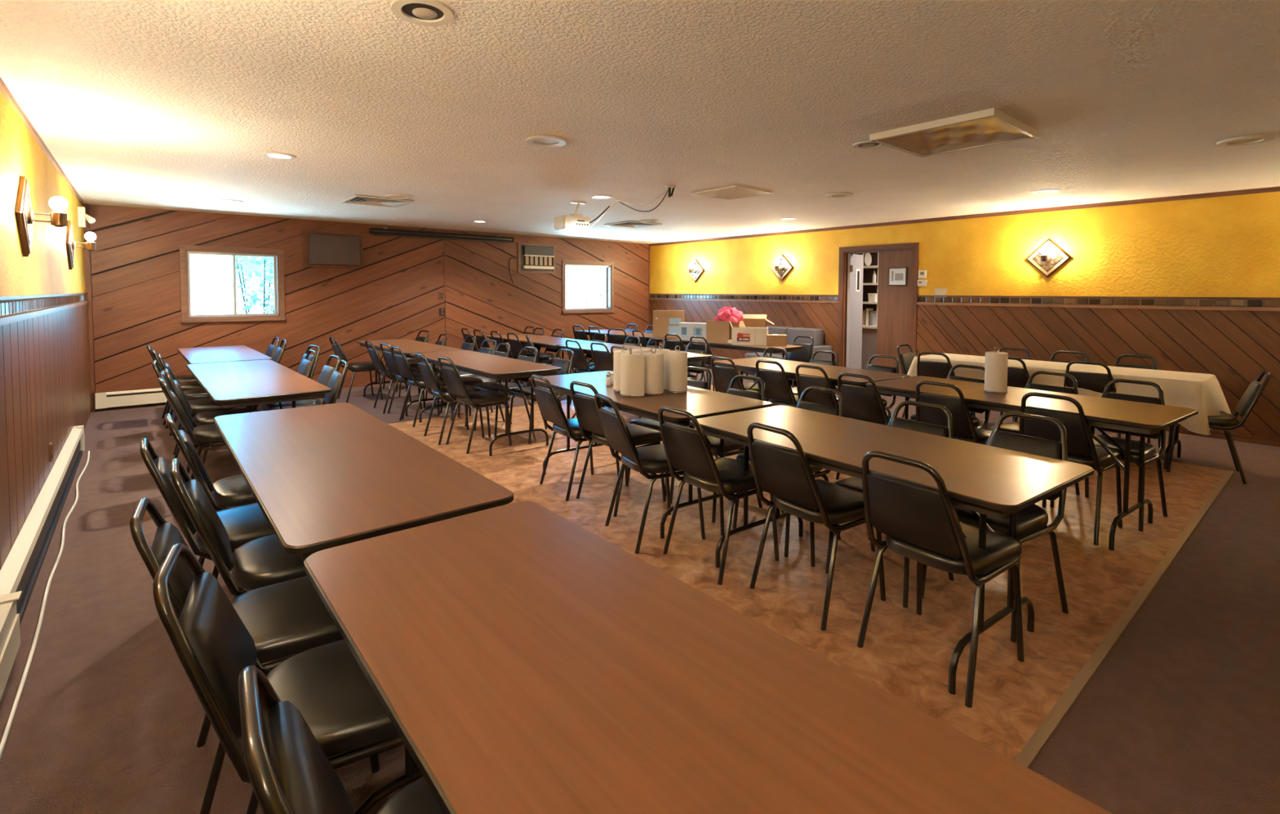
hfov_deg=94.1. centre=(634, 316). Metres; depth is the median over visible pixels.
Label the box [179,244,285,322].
window
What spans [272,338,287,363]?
banquet chair
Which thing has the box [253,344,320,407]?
banquet chair
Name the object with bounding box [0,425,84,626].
baseboard heater
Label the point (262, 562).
banquet chair
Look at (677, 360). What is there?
paper towel roll
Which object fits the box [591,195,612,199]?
recessed light
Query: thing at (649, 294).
trim
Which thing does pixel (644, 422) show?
banquet chair
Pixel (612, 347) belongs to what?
banquet chair
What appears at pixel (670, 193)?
outlet
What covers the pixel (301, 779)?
banquet chair
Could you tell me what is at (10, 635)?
heater cover
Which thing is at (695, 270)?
wall sconce
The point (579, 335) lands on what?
banquet chair
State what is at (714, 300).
trim
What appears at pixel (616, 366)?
paper towel roll
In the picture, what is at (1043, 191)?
recessed light
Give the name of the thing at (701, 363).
banquet chair
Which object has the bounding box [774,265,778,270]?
socket
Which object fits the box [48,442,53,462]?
wall socket
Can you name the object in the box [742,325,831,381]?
settee
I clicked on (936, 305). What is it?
trim
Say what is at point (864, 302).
shelf
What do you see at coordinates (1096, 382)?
banquet chair
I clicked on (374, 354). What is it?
banquet chair
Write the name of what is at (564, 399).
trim
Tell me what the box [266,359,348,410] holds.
banquet chair
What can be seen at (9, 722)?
extension cord
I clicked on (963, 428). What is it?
banquet chair
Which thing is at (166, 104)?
ceiling
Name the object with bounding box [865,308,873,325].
binder
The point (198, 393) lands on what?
banquet chair
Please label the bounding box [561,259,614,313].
window
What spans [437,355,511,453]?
banquet chair
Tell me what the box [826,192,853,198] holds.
ceiling speaker
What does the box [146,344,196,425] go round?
banquet chair
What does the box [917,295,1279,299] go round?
trim
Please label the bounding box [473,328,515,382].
banquet chair
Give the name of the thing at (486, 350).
banquet chair
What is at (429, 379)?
banquet chair
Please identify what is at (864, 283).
shelf
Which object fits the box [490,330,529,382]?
banquet chair
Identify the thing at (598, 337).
banquet chair
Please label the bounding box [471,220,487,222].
recessed light
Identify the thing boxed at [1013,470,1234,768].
trim
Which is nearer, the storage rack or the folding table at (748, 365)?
the folding table at (748, 365)
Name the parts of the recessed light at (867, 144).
bulb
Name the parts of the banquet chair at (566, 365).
leg, leg, seat, frame, backrest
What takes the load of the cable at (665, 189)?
hanging from the ceiling
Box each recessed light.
[220,199,244,203]
[262,151,296,159]
[391,0,454,26]
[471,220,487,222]
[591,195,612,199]
[780,217,796,220]
[852,140,884,149]
[1033,189,1059,193]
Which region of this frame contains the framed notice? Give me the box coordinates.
[888,266,906,285]
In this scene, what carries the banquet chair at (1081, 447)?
on the floor
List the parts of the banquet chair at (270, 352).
backrest, frame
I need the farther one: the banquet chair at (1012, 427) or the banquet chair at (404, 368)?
the banquet chair at (404, 368)
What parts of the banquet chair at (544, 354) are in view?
seat, backrest, frame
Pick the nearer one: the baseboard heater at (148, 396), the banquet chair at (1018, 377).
the banquet chair at (1018, 377)
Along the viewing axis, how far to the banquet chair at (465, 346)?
7.79 m
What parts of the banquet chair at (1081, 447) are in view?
leg, backrest, frame, seat, leg, leg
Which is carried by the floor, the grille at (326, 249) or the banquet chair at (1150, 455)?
the banquet chair at (1150, 455)
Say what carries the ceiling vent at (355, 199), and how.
in the ceiling
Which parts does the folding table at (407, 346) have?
leg frame, leg frame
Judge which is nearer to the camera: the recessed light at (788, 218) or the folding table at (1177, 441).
the folding table at (1177, 441)
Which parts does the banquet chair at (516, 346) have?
frame, backrest, seat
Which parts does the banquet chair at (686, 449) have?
leg, backrest, frame, seat, leg, leg, leg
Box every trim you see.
[0,76,84,206]
[0,293,87,300]
[0,294,88,317]
[0,301,88,325]
[82,203,95,411]
[386,399,566,423]
[444,229,445,295]
[648,244,649,329]
[648,293,838,295]
[648,294,1279,307]
[648,297,838,302]
[649,186,1279,246]
[824,305,1279,435]
[916,302,1279,311]
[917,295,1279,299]
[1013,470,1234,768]
[1165,426,1279,446]
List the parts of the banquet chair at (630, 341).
backrest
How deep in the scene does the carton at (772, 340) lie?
7.68 m
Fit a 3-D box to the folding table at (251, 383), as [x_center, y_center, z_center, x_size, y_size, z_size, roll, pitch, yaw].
[-3.149,0.851,4.879,0.680,0.745,2.400,-2,3,-41]
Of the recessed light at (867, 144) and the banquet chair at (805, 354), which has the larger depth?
the banquet chair at (805, 354)
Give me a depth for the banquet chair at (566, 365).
5.91 m
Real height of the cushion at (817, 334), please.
0.450 m
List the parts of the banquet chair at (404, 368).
backrest, leg, frame, leg, seat, leg, leg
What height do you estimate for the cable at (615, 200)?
0.286 m
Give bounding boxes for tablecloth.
[906,353,1231,435]
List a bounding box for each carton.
[653,310,684,337]
[678,322,706,340]
[706,320,745,343]
[731,326,768,345]
[742,314,774,327]
[766,333,786,346]
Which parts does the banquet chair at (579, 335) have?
backrest, frame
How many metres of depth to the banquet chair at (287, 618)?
1.69 m
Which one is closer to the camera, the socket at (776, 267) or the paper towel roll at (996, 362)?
the paper towel roll at (996, 362)
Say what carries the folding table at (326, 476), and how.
on the floor
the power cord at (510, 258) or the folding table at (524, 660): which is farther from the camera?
the power cord at (510, 258)
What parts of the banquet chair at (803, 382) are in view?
backrest, frame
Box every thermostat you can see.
[917,280,927,285]
[918,270,927,278]
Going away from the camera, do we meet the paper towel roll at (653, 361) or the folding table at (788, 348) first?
the paper towel roll at (653, 361)
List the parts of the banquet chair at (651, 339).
backrest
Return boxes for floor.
[0,368,1279,813]
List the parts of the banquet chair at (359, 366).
backrest, leg, leg, frame, seat, leg, leg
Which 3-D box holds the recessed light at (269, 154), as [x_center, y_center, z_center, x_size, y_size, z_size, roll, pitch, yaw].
[-2.644,-1.191,4.435,0.216,0.011,0.216,-2,3,-40]
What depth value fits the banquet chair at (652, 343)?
10.54 m
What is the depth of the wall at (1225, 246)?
6.82 m
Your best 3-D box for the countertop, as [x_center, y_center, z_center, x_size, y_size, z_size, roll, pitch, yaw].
[3.685,0.577,10.597,0.360,0.875,1.600,-2,3,-40]
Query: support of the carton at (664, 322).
on the folding table at (647, 335)
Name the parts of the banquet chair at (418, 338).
leg, seat, backrest, frame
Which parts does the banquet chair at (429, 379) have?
backrest, leg, frame, leg, seat, leg, leg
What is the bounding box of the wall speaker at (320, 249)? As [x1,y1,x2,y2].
[302,231,363,267]
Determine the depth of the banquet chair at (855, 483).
3.05 m
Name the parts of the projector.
mount plate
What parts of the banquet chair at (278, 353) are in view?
backrest, frame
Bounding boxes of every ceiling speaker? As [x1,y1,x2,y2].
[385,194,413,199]
[525,135,566,147]
[640,219,658,222]
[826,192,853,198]
[1216,134,1275,146]
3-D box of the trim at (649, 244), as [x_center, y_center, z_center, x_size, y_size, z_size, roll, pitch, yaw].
[0.297,-0.298,12.552,0.025,2.440,0.022,-2,3,-40]
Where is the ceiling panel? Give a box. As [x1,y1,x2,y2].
[692,185,773,199]
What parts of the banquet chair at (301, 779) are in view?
frame, backrest, seat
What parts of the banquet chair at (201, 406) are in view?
backrest, leg, leg, frame, seat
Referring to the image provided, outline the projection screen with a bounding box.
[368,227,513,243]
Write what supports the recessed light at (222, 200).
in the ceiling
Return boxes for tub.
[867,293,876,302]
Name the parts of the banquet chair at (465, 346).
seat, frame, backrest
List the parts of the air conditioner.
frame, frame, frame, control panel, frame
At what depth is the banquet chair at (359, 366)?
7.73 m
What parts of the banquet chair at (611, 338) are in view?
backrest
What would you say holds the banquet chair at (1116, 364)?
on the floor
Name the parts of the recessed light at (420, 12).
bulb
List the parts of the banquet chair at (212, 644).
backrest, leg, seat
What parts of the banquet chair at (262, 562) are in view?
backrest, frame, seat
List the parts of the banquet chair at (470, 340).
backrest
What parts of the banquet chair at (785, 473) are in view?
leg, backrest, frame, leg, seat, leg, leg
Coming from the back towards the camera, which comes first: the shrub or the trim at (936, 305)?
the shrub
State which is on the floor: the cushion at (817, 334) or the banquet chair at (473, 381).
the banquet chair at (473, 381)
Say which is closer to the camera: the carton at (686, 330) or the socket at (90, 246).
the socket at (90, 246)
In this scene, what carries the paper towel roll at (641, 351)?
on the folding table at (700, 402)
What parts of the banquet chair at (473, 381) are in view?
leg, seat, backrest, leg, frame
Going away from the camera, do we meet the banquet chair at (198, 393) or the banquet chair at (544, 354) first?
the banquet chair at (198, 393)
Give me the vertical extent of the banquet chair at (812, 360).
0.851 m
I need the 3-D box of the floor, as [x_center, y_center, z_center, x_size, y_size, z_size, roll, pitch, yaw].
[0.968,1.284,4.940,9.047,0.104,12.993,-2,3,-40]
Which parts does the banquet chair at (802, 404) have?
leg, seat, leg, backrest, frame, leg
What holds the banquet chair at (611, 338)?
on the floor
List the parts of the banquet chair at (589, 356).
seat, frame, backrest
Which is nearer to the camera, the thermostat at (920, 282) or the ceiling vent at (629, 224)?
the thermostat at (920, 282)
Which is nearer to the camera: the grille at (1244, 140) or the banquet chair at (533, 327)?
the grille at (1244, 140)
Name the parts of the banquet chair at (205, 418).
frame, backrest, leg, seat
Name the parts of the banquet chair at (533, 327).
backrest, frame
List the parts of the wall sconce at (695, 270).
plate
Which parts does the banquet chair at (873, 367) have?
seat, backrest, frame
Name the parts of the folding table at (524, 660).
leg frame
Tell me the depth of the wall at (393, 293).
8.66 m
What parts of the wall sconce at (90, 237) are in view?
frame, plate, arm, bulb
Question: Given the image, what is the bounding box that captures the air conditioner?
[517,242,555,273]
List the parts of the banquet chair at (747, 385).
seat, backrest, frame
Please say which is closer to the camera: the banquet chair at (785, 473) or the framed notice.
the banquet chair at (785, 473)
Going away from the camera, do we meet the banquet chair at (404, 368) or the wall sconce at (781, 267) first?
the banquet chair at (404, 368)
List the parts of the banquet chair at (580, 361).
backrest, frame, seat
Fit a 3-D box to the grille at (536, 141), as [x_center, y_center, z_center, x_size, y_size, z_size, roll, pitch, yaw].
[-0.592,-1.167,3.976,0.168,0.004,0.168,-2,3,-40]
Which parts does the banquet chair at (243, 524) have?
backrest, frame, leg, leg, seat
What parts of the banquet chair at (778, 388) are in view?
backrest, seat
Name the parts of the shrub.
stem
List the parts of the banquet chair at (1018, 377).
leg, backrest, frame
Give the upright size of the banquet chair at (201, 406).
0.851 m
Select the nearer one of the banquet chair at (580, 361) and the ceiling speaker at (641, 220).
the banquet chair at (580, 361)
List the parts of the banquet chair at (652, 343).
backrest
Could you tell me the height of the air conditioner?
0.540 m
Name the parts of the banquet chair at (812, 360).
seat, backrest, frame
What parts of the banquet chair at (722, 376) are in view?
backrest, frame, seat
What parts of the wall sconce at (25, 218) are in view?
frame, plate, arm, bulb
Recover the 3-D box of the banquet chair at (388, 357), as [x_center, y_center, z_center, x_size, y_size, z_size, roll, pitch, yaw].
[-2.625,0.719,6.928,0.577,0.851,0.447,-2,3,-42]
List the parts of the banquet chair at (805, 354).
backrest, frame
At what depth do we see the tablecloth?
5.01 m
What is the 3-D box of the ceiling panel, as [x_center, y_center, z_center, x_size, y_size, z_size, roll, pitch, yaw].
[0.981,-1.243,6.012,0.570,0.014,0.570,-2,3,-40]
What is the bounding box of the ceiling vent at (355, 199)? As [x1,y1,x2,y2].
[340,194,413,207]
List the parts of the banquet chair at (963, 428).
backrest, seat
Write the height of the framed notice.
0.260 m
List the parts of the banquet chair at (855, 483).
leg, seat, leg, leg, backrest, frame, leg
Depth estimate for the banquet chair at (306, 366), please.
5.79 m
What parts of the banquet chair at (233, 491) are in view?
backrest, frame, seat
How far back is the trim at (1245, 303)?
6.94 m
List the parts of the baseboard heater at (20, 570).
rail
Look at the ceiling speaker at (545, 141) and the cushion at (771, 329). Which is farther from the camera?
the cushion at (771, 329)
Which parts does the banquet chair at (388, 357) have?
backrest, frame, leg, leg, seat, leg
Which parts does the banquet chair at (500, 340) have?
backrest, frame, seat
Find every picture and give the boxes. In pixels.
[681,327,686,334]
[693,327,702,336]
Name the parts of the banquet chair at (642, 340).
backrest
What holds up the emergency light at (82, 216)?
attached to the wall at (45, 373)
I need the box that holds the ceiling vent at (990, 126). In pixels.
[869,107,1039,157]
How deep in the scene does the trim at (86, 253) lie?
7.00 m
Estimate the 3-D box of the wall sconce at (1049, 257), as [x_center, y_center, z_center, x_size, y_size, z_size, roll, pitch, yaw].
[4.793,-0.679,6.955,0.190,0.450,0.450,-2,3,-40]
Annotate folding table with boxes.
[177,345,272,407]
[186,359,332,507]
[213,402,513,561]
[303,501,1112,813]
[356,338,463,416]
[409,350,561,456]
[486,333,599,359]
[528,370,773,538]
[558,342,711,399]
[584,328,669,359]
[660,337,803,374]
[689,405,1093,694]
[713,356,910,390]
[866,375,1198,550]
[1163,423,1181,469]
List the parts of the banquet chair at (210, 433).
backrest, leg, frame, leg, seat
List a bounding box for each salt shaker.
[605,372,611,385]
[610,371,613,384]
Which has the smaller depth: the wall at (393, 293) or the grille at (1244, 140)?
the grille at (1244, 140)
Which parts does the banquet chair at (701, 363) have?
seat, backrest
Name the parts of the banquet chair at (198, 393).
frame, backrest, seat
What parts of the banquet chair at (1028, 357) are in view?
frame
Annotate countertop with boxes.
[861,324,877,368]
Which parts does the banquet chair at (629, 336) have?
backrest, frame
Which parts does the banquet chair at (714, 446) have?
leg, leg, seat, frame, backrest, leg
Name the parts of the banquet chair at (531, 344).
frame, backrest, seat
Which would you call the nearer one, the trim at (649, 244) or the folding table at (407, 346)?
the folding table at (407, 346)
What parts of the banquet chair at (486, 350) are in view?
leg, leg, seat, backrest, frame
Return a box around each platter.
[862,253,866,266]
[864,253,871,266]
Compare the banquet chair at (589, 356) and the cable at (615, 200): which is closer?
the cable at (615, 200)
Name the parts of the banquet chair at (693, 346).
backrest, frame, seat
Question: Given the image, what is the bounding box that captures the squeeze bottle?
[872,270,875,283]
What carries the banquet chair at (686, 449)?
on the floor
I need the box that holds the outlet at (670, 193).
[664,185,675,197]
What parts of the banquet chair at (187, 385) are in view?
frame, leg, seat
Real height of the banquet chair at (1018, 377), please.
0.851 m
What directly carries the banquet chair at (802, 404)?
on the floor
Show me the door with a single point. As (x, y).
(896, 304)
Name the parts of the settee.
arm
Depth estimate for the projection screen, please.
9.52 m
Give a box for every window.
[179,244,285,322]
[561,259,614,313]
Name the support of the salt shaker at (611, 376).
on the folding table at (700, 402)
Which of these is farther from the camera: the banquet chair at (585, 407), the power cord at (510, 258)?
the power cord at (510, 258)
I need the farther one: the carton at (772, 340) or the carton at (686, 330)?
the carton at (686, 330)
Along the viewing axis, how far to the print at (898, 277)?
8.42 m
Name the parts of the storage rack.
post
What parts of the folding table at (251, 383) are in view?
leg frame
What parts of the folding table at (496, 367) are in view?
leg frame, leg frame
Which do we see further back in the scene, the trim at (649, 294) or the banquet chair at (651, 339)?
the trim at (649, 294)
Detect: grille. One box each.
[311,234,359,265]
[534,139,558,144]
[1229,138,1261,143]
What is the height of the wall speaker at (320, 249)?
0.500 m
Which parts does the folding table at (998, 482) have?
leg frame, leg frame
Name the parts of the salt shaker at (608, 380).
glass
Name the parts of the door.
casing, pane, casing, casing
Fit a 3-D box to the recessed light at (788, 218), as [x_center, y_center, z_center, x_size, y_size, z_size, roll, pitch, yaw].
[2.090,-1.325,8.107,0.216,0.011,0.216,-2,3,-40]
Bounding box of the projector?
[554,200,589,231]
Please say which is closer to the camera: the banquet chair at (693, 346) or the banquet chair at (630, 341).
the banquet chair at (693, 346)
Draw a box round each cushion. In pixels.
[745,351,785,358]
[756,325,790,355]
[786,327,823,354]
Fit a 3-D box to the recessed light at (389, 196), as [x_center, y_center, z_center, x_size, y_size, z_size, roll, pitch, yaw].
[-2.499,-1.267,6.316,0.270,0.013,0.270,-2,3,-40]
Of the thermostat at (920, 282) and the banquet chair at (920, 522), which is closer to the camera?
the banquet chair at (920, 522)
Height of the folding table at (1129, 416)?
0.745 m
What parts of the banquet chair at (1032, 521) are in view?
leg, seat, leg, backrest, frame, leg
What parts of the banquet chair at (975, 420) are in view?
seat, backrest, frame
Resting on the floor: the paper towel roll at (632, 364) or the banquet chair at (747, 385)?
the banquet chair at (747, 385)
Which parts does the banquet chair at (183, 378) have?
frame, leg, leg, seat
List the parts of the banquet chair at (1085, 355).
backrest, frame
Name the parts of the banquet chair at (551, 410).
leg, backrest, frame, seat, leg, leg, leg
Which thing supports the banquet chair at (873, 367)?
on the floor
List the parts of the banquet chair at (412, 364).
leg, seat, frame, backrest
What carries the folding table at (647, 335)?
on the floor
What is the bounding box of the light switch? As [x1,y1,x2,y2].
[934,288,946,297]
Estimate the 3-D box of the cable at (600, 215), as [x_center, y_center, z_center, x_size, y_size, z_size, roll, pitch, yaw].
[-0.402,-1.124,6.627,0.331,0.181,0.018,2,3,40]
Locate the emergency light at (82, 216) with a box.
[77,206,95,227]
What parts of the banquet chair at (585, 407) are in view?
leg, backrest, frame, leg, leg, seat, leg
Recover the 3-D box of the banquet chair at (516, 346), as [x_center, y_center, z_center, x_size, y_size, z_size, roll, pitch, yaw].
[-1.541,0.653,8.645,0.577,0.851,0.447,-2,3,-40]
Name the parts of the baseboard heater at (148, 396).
panel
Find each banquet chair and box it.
[129,497,379,813]
[139,437,274,673]
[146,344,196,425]
[150,348,203,435]
[151,360,238,458]
[152,542,417,813]
[156,353,210,439]
[157,377,225,484]
[164,368,255,479]
[164,413,257,566]
[169,457,306,598]
[238,665,444,813]
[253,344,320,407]
[254,349,316,411]
[261,354,340,410]
[265,336,279,358]
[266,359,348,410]
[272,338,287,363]
[328,336,382,402]
[364,340,422,413]
[379,342,439,419]
[382,329,429,391]
[391,345,453,426]
[398,333,447,401]
[414,352,484,444]
[425,335,475,401]
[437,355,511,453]
[440,339,496,417]
[450,342,510,426]
[461,328,478,351]
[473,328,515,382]
[473,346,537,437]
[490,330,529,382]
[502,327,544,383]
[506,332,551,386]
[507,348,573,444]
[509,325,534,351]
[521,328,564,384]
[525,334,553,376]
[530,373,622,501]
[560,333,606,395]
[565,339,595,405]
[569,380,666,516]
[572,324,592,371]
[588,326,604,340]
[590,342,619,410]
[592,335,639,366]
[594,393,705,553]
[607,328,629,344]
[610,346,641,417]
[625,323,637,343]
[627,365,711,496]
[631,329,647,346]
[644,324,656,346]
[646,337,665,348]
[657,406,779,585]
[664,333,707,382]
[670,374,765,522]
[685,341,707,380]
[689,336,717,391]
[710,355,769,401]
[732,386,844,557]
[742,346,787,391]
[746,422,885,631]
[755,359,799,407]
[787,335,813,387]
[791,350,838,395]
[795,364,848,417]
[825,400,954,608]
[835,354,898,415]
[835,373,915,479]
[857,450,1024,707]
[897,343,915,417]
[910,364,988,428]
[915,380,992,444]
[916,351,975,417]
[922,411,1068,642]
[970,346,1030,422]
[983,356,1029,429]
[990,370,1079,507]
[1019,391,1122,545]
[1048,350,1090,427]
[1063,360,1120,437]
[1064,378,1167,531]
[1093,354,1160,448]
[1166,369,1271,484]
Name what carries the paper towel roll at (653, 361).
on the folding table at (700, 402)
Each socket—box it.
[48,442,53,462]
[50,212,67,226]
[85,241,95,250]
[439,292,444,299]
[439,308,445,315]
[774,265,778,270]
[1040,254,1048,262]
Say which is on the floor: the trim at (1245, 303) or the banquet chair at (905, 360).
the banquet chair at (905, 360)
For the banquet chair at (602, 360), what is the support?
on the floor
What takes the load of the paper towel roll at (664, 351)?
on the folding table at (700, 402)
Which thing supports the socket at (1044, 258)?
attached to the wall sconce at (1049, 257)
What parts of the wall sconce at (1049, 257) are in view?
bulb, plate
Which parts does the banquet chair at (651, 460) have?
leg, backrest, frame, leg, seat, leg, leg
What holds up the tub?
on the storage rack
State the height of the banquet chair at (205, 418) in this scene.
0.851 m
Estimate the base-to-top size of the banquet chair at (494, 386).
0.851 m
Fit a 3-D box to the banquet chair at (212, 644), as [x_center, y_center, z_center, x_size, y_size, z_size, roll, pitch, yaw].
[-0.778,0.949,1.452,0.577,0.851,0.447,-1,3,-30]
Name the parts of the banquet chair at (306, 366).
backrest, frame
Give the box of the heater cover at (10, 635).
[0,591,22,701]
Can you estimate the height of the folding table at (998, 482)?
0.745 m
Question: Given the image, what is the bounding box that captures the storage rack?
[856,252,878,325]
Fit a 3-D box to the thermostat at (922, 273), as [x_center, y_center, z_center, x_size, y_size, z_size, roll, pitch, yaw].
[3.926,-0.576,8.138,0.030,0.105,0.105,-2,3,-40]
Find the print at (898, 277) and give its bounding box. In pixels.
[894,273,903,280]
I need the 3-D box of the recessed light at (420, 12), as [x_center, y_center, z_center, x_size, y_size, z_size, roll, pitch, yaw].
[-0.761,-1.092,2.140,0.216,0.009,0.216,-2,3,-40]
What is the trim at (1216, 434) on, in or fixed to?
attached to the wall at (1225, 246)
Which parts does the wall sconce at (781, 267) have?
bulb, plate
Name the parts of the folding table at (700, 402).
leg frame, leg frame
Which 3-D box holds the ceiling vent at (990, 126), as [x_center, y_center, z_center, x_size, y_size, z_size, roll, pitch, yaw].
[1.999,-1.133,3.744,0.720,0.041,0.720,-2,3,-40]
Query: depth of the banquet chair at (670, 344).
8.37 m
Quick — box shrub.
[595,279,605,307]
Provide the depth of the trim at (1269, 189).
7.19 m
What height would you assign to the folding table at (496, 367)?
0.745 m
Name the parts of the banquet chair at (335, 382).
seat, backrest, frame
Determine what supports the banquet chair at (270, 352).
on the floor
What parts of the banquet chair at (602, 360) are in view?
frame, backrest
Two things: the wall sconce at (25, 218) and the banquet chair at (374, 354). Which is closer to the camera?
the wall sconce at (25, 218)
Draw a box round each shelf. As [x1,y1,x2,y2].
[862,282,878,284]
[862,301,877,304]
[863,265,878,268]
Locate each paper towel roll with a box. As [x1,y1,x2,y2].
[613,344,634,391]
[619,346,644,396]
[631,343,650,355]
[643,346,663,395]
[652,343,670,389]
[666,345,688,393]
[983,346,1008,393]
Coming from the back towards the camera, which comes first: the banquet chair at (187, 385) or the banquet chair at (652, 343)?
the banquet chair at (652, 343)
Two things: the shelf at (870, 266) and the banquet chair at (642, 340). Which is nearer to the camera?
the banquet chair at (642, 340)
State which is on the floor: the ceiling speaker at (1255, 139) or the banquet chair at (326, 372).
the banquet chair at (326, 372)
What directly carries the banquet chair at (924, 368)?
on the floor
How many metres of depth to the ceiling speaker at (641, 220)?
8.38 m
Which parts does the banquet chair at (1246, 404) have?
leg, seat, frame, leg, leg, backrest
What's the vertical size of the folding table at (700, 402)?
0.745 m
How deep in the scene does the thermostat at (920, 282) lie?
8.13 m
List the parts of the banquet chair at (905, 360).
frame, leg, backrest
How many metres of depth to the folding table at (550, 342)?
8.40 m
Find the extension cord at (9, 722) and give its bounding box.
[0,450,89,759]
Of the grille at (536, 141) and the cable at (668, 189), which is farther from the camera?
the cable at (668, 189)
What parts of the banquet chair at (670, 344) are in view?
backrest, frame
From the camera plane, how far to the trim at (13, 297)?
3.56 m
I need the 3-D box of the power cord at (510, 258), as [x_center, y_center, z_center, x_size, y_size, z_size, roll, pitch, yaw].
[-2.142,-0.797,10.502,0.165,0.474,0.022,-2,3,-40]
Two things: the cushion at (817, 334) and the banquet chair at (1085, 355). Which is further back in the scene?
the cushion at (817, 334)
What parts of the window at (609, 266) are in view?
casing, sash, casing, sill, sash, casing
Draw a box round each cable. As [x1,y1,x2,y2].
[589,200,615,228]
[589,205,609,223]
[615,187,668,205]
[618,189,668,212]
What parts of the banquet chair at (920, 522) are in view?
leg, backrest, leg, frame, seat, leg, leg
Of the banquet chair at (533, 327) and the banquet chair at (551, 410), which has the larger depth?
the banquet chair at (533, 327)
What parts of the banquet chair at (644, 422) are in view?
leg, seat, backrest, frame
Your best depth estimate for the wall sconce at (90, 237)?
5.43 m
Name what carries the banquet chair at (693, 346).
on the floor
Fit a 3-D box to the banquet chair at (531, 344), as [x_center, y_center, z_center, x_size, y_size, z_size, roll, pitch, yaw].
[-1.186,0.676,8.113,0.577,0.851,0.446,0,2,-15]
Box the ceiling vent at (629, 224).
[604,220,662,227]
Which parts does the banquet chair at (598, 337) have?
backrest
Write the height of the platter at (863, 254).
0.230 m
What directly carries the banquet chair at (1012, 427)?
on the floor
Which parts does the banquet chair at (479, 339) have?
frame, backrest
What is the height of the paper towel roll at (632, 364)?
0.320 m
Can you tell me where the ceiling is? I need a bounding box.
[0,0,1279,244]
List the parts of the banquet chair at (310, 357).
backrest, frame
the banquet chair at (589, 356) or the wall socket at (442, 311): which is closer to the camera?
the banquet chair at (589, 356)
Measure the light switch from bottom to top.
0.115 m
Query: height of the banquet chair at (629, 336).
0.851 m
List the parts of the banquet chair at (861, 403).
leg, backrest, frame, seat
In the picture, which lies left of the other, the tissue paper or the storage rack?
the tissue paper
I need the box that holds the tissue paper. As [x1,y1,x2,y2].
[714,306,743,323]
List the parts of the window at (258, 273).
casing, sash, casing, sill, sash, pane, casing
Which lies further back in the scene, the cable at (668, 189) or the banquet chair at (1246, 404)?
the cable at (668, 189)
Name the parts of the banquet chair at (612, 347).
frame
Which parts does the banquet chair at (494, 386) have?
leg, leg, seat, backrest, frame, leg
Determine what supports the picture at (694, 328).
on the carton at (686, 330)
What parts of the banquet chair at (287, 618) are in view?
backrest, leg, frame, leg, seat, leg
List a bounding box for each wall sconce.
[15,175,67,256]
[66,220,96,269]
[687,258,704,282]
[770,253,793,281]
[1026,239,1071,277]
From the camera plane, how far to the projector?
6.64 m
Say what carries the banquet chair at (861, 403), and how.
on the floor
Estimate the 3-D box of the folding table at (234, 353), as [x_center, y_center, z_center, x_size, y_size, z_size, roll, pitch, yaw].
[-4.562,0.777,6.589,0.680,0.745,1.940,-2,3,-41]
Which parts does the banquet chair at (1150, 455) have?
leg, seat, frame, backrest, leg, leg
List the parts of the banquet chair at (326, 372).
seat, backrest, frame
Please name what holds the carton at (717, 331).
on the folding table at (788, 348)
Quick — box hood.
[106,387,162,395]
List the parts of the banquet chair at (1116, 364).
backrest, frame, leg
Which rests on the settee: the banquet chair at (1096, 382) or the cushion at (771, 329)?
the cushion at (771, 329)
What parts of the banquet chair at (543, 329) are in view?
backrest, frame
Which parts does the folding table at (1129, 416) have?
leg frame, leg frame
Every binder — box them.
[862,310,866,324]
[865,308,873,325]
[869,311,876,325]
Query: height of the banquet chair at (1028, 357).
0.851 m
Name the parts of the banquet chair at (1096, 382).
backrest, frame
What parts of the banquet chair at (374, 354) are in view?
backrest, leg, frame, leg, seat, leg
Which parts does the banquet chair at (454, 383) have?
leg, backrest, frame, leg, seat, leg, leg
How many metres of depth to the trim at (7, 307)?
3.55 m
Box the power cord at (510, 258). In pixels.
[509,257,517,284]
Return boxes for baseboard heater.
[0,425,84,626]
[94,387,167,408]
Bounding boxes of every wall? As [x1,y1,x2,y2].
[0,90,91,569]
[88,204,648,410]
[648,191,1279,439]
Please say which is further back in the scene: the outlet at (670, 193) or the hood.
the hood
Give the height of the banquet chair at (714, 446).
0.851 m
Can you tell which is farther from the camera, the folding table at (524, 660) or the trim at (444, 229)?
the trim at (444, 229)
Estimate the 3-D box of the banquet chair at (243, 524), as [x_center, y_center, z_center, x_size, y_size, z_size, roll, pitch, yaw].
[-1.682,0.904,2.491,0.577,0.851,0.447,-2,3,-40]
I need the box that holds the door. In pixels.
[836,242,919,386]
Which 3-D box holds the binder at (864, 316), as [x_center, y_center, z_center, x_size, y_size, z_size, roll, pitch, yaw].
[3.992,0.021,10.312,0.164,0.260,0.046,-2,3,-40]
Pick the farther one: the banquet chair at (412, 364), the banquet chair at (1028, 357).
the banquet chair at (412, 364)
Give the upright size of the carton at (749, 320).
0.377 m
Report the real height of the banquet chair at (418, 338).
0.851 m
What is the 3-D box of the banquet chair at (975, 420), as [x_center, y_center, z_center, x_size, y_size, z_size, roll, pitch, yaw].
[2.498,0.829,4.695,0.577,0.851,0.446,-1,3,-36]
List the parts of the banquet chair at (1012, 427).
seat, frame, backrest, leg, leg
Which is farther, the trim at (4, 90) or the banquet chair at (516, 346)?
the banquet chair at (516, 346)
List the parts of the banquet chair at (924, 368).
backrest, frame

